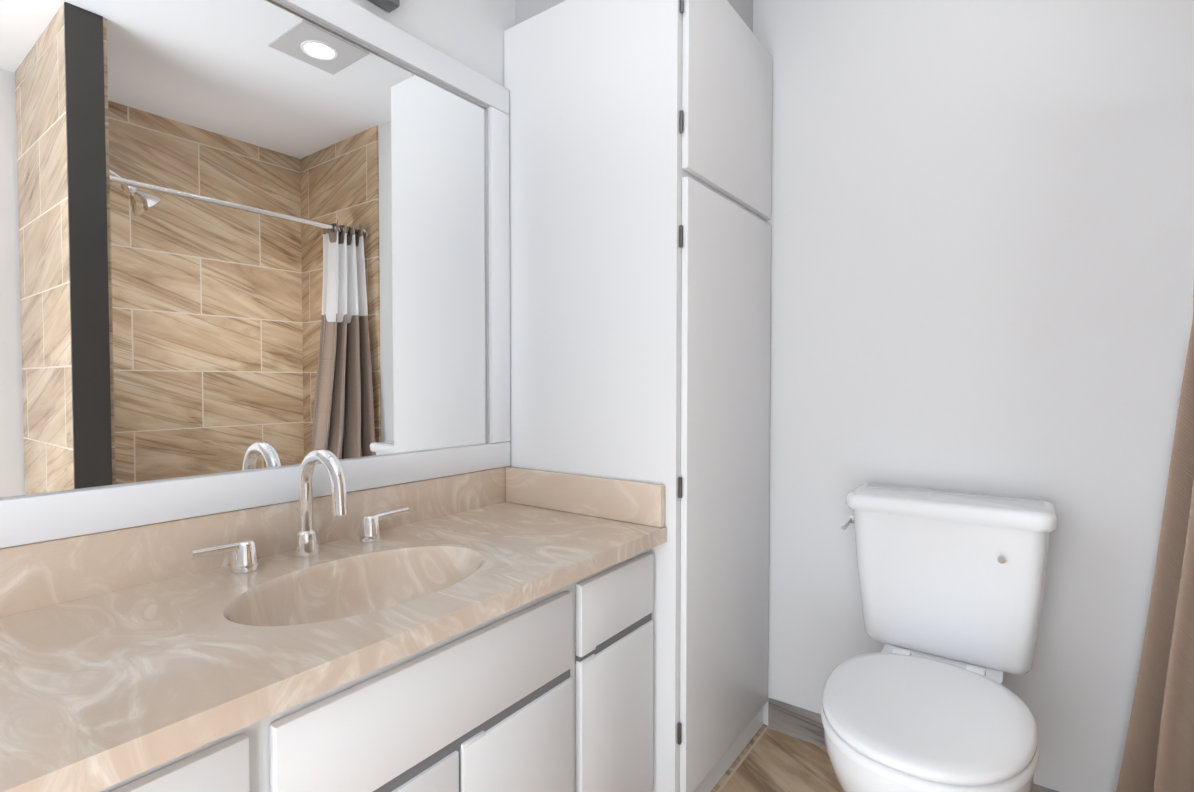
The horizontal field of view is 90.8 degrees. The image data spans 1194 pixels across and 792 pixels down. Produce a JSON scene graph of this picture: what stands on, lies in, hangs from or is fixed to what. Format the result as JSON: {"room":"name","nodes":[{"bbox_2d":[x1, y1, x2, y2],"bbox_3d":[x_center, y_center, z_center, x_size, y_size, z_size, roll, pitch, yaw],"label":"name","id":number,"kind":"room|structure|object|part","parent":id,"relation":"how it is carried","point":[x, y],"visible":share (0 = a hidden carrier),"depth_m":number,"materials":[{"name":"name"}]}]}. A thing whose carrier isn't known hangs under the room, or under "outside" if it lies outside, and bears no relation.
{"room":"bathroom","nodes":[
{"label":"bathroom","id":0,"kind":"room"},
{"bbox_2d":[349,0,515,86],"bbox_3d":[-0.739,-0.143,1.104,0.001,2.440,2.750,1,2,36],"label":"wall","id":1,"kind":"structure","parent":0,"point":[469,33],"depth_m":1.59,"materials":[{"name":"white paint"}]},
{"bbox_2d":[0,466,508,616],"bbox_3d":[-0.859,0.278,0.929,0.020,0.104,2.009,1,2,36],"label":"backsplash","id":2,"kind":"structure","parent":1,"relation":"attached to","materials":[{"name":"stone"}]},
{"bbox_2d":[0,0,509,547],"bbox_3d":[-0.835,-0.320,0.943,0.028,1.089,1.928,1,2,36],"label":"mirror","id":3,"kind":"object","parent":1,"relation":"attached to","point":[254,252],"visible":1,"depth_m":1.14,"materials":[{"name":"clear glass"}]},
{"bbox_3d":[-0.835,0.188,0.956,0.028,0.072,1.928,1,2,36],"label":"frame","id":4,"kind":"part","parent":3,"relation":"part of","materials":[{"name":"white"}]},
{"bbox_3d":[-0.835,-0.829,0.931,0.028,0.072,1.928,1,2,36],"label":"frame","id":5,"kind":"part","parent":3,"relation":"part of","materials":[{"name":"white"}]},
{"bbox_3d":[-0.285,-0.338,1.690,0.028,0.944,0.072,1,2,36],"label":"frame","id":6,"kind":"part","parent":3,"relation":"part of","materials":[{"name":"white"}]},
{"bbox_2d":[367,0,399,12],"bbox_3d":[-0.611,-1.028,1.113,0.168,0.240,0.610,1,2,36],"label":"sconce","id":7,"kind":"object","parent":1,"relation":"attached to","point":[389,6],"visible":1,"depth_m":1.38,"materials":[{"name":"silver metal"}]},
{"bbox_2d":[516,0,752,31],"bbox_3d":[0.127,-1.223,1.814,0.522,0.313,0.538,1,2,36],"label":"soffit","id":8,"kind":"structure","parent":0,"point":[528,9],"depth_m":1.74,"materials":[{"name":"grey paint"}]},
{"bbox_2d":[711,724,843,791],"bbox_3d":[0.199,1.094,0.443,2.330,0.001,2.750,1,2,36],"label":"floor","id":9,"kind":"structure","parent":0,"point":[769,760],"depth_m":1.68,"materials":[{"name":"wood"}]},
{"bbox_2d":[0,448,666,791],"bbox_3d":[-0.647,0.598,0.781,0.547,0.974,2.009,1,2,36],"label":"bathroom vanity","id":10,"kind":"object","parent":9,"relation":"on","point":[490,630],"visible":0.98,"depth_m":0.97,"materials":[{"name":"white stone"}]},
{"bbox_3d":[-0.497,0.472,0.579,0.018,0.144,0.287,1,2,36],"label":"drawer","id":11,"kind":"part","parent":10,"relation":"part of","materials":[{"name":"white wood"}]},
{"bbox_3d":[-0.673,0.275,1.056,0.023,0.019,0.099,1,2,36],"label":"handle lever","id":12,"kind":"part","parent":10,"relation":"part of","materials":[{"name":"silver metal"}]},
{"bbox_3d":[-0.655,0.296,1.094,0.046,0.054,0.046,1,2,36],"label":"handle","id":13,"kind":"part","parent":10,"relation":"part of","materials":[{"name":"silver metal"}]},
{"bbox_2d":[293,448,347,557],"bbox_3d":[-0.545,0.212,1.157,0.174,0.220,0.048,1,2,36],"label":"faucet","id":14,"kind":"object","parent":10,"relation":"on","point":[305,539],"depth_m":1.17,"materials":[{"name":"silver metal"}]},
{"bbox_3d":[-0.502,0.291,1.302,0.046,0.054,0.046,1,2,36],"label":"handle","id":15,"kind":"part","parent":10,"relation":"part of","materials":[{"name":"silver metal"}]},
{"bbox_3d":[-0.471,0.268,1.330,0.023,0.019,0.099,1,2,36],"label":"handle lever","id":16,"kind":"part","parent":10,"relation":"part of","materials":[{"name":"silver metal"}]},
{"bbox_3d":[-0.311,0.775,0.839,0.018,0.408,0.284,1,2,36],"label":"door","id":17,"kind":"part","parent":10,"relation":"part of","materials":[{"name":"white wood"}]},
{"bbox_3d":[-0.139,0.769,1.073,0.018,0.408,0.284,1,2,36],"label":"door","id":18,"kind":"part","parent":10,"relation":"part of","materials":[{"name":"white wood"}]},
{"bbox_3d":[0.046,0.757,1.325,0.018,0.421,0.285,1,2,36],"label":"door","id":19,"kind":"part","parent":10,"relation":"part of","materials":[{"name":"white wood"}]},
{"bbox_3d":[0.046,0.454,1.317,0.018,0.144,0.285,1,2,36],"label":"drawer","id":20,"kind":"part","parent":10,"relation":"part of","materials":[{"name":"white wood"}]},
{"bbox_2d":[504,0,771,791],"bbox_3d":[0.140,-0.002,1.801,0.589,2.125,0.585,1,2,36],"label":"linen cabinet","id":21,"kind":"object","parent":9,"relation":"on","point":[640,149],"visible":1,"depth_m":1.54,"materials":[{"name":"white wood"}]},
{"bbox_3d":[0.374,0.226,1.642,0.018,1.507,0.556,1,2,36],"label":"door","id":22,"kind":"part","parent":21,"relation":"part of","materials":[{"name":"white wood"}]},
{"bbox_3d":[0.374,-0.798,1.617,0.018,0.501,0.556,1,2,36],"label":"door","id":23,"kind":"part","parent":21,"relation":"part of","materials":[{"name":"white wood"}]},
{"bbox_2d":[821,484,1057,791],"bbox_3d":[0.727,0.664,1.291,0.447,0.817,0.708,1,2,36],"label":"toilet","id":24,"kind":"object","parent":9,"relation":"on","point":[952,586],"visible":1,"depth_m":1.33,"materials":[{"name":"white ceramic"}]},
{"bbox_3d":[0.665,0.338,1.562,0.016,0.024,0.066,1,2,36],"label":"lever arm","id":25,"kind":"part","parent":24,"relation":"part of"},
{"bbox_3d":[0.670,0.870,1.212,0.368,0.410,0.495,1,2,36],"label":"bowl","id":26,"kind":"part","parent":24,"relation":"part of","materials":[{"name":"white ceramic"}]},
{"bbox_3d":[0.660,0.627,1.194,0.375,0.028,0.470,1,2,36],"label":"lid","id":27,"kind":"part","parent":24,"relation":"part of","materials":[{"name":"white plastic"}]},
{"bbox_3d":[0.660,0.653,1.194,0.380,0.021,0.475,1,2,36],"label":"seat","id":28,"kind":"part","parent":24,"relation":"part of","materials":[{"name":"white plastic"}]},
{"bbox_3d":[0.882,0.466,1.492,0.415,0.345,0.192,1,2,36],"label":"tank","id":29,"kind":"part","parent":24,"relation":"part of","materials":[{"name":"white ceramic"}]},
{"bbox_3d":[0.876,0.272,1.478,0.440,0.042,0.213,1,2,36],"label":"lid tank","id":30,"kind":"part","parent":24,"relation":"part of","materials":[{"name":"white ceramic"}]},
{"bbox_2d":[753,0,1193,791],"bbox_3d":[1.014,-0.153,1.521,2.330,2.440,0.001,1,2,36],"label":"wall","id":31,"kind":"structure","parent":0,"point":[981,222],"depth_m":1.51,"materials":[{"name":"white paint"}]},
{"bbox_2d":[768,698,1058,791],"bbox_3d":[0.930,1.020,1.604,0.944,0.092,0.010,1,2,36],"label":"baseboard","id":32,"kind":"structure","parent":31,"relation":"attached to","point":[796,722],"depth_m":1.82,"materials":[{"name":"wood"}]},
{"bbox_3d":[1.068,-0.805,0.760,0.064,0.064,1.111,1,2,36],"label":"curtain rod","id":33,"kind":"object","parent":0,"visible":0},
{"bbox_2d":[1116,315,1193,791],"bbox_3d":[1.167,0.106,1.057,0.324,1.905,0.509,1,2,36],"label":"shower curtain","id":34,"kind":"object","parent":33,"relation":"hanging from","point":[1158,754],"visible":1,"depth_m":1.27,"materials":[{"name":"brown fabric"}]}
]}

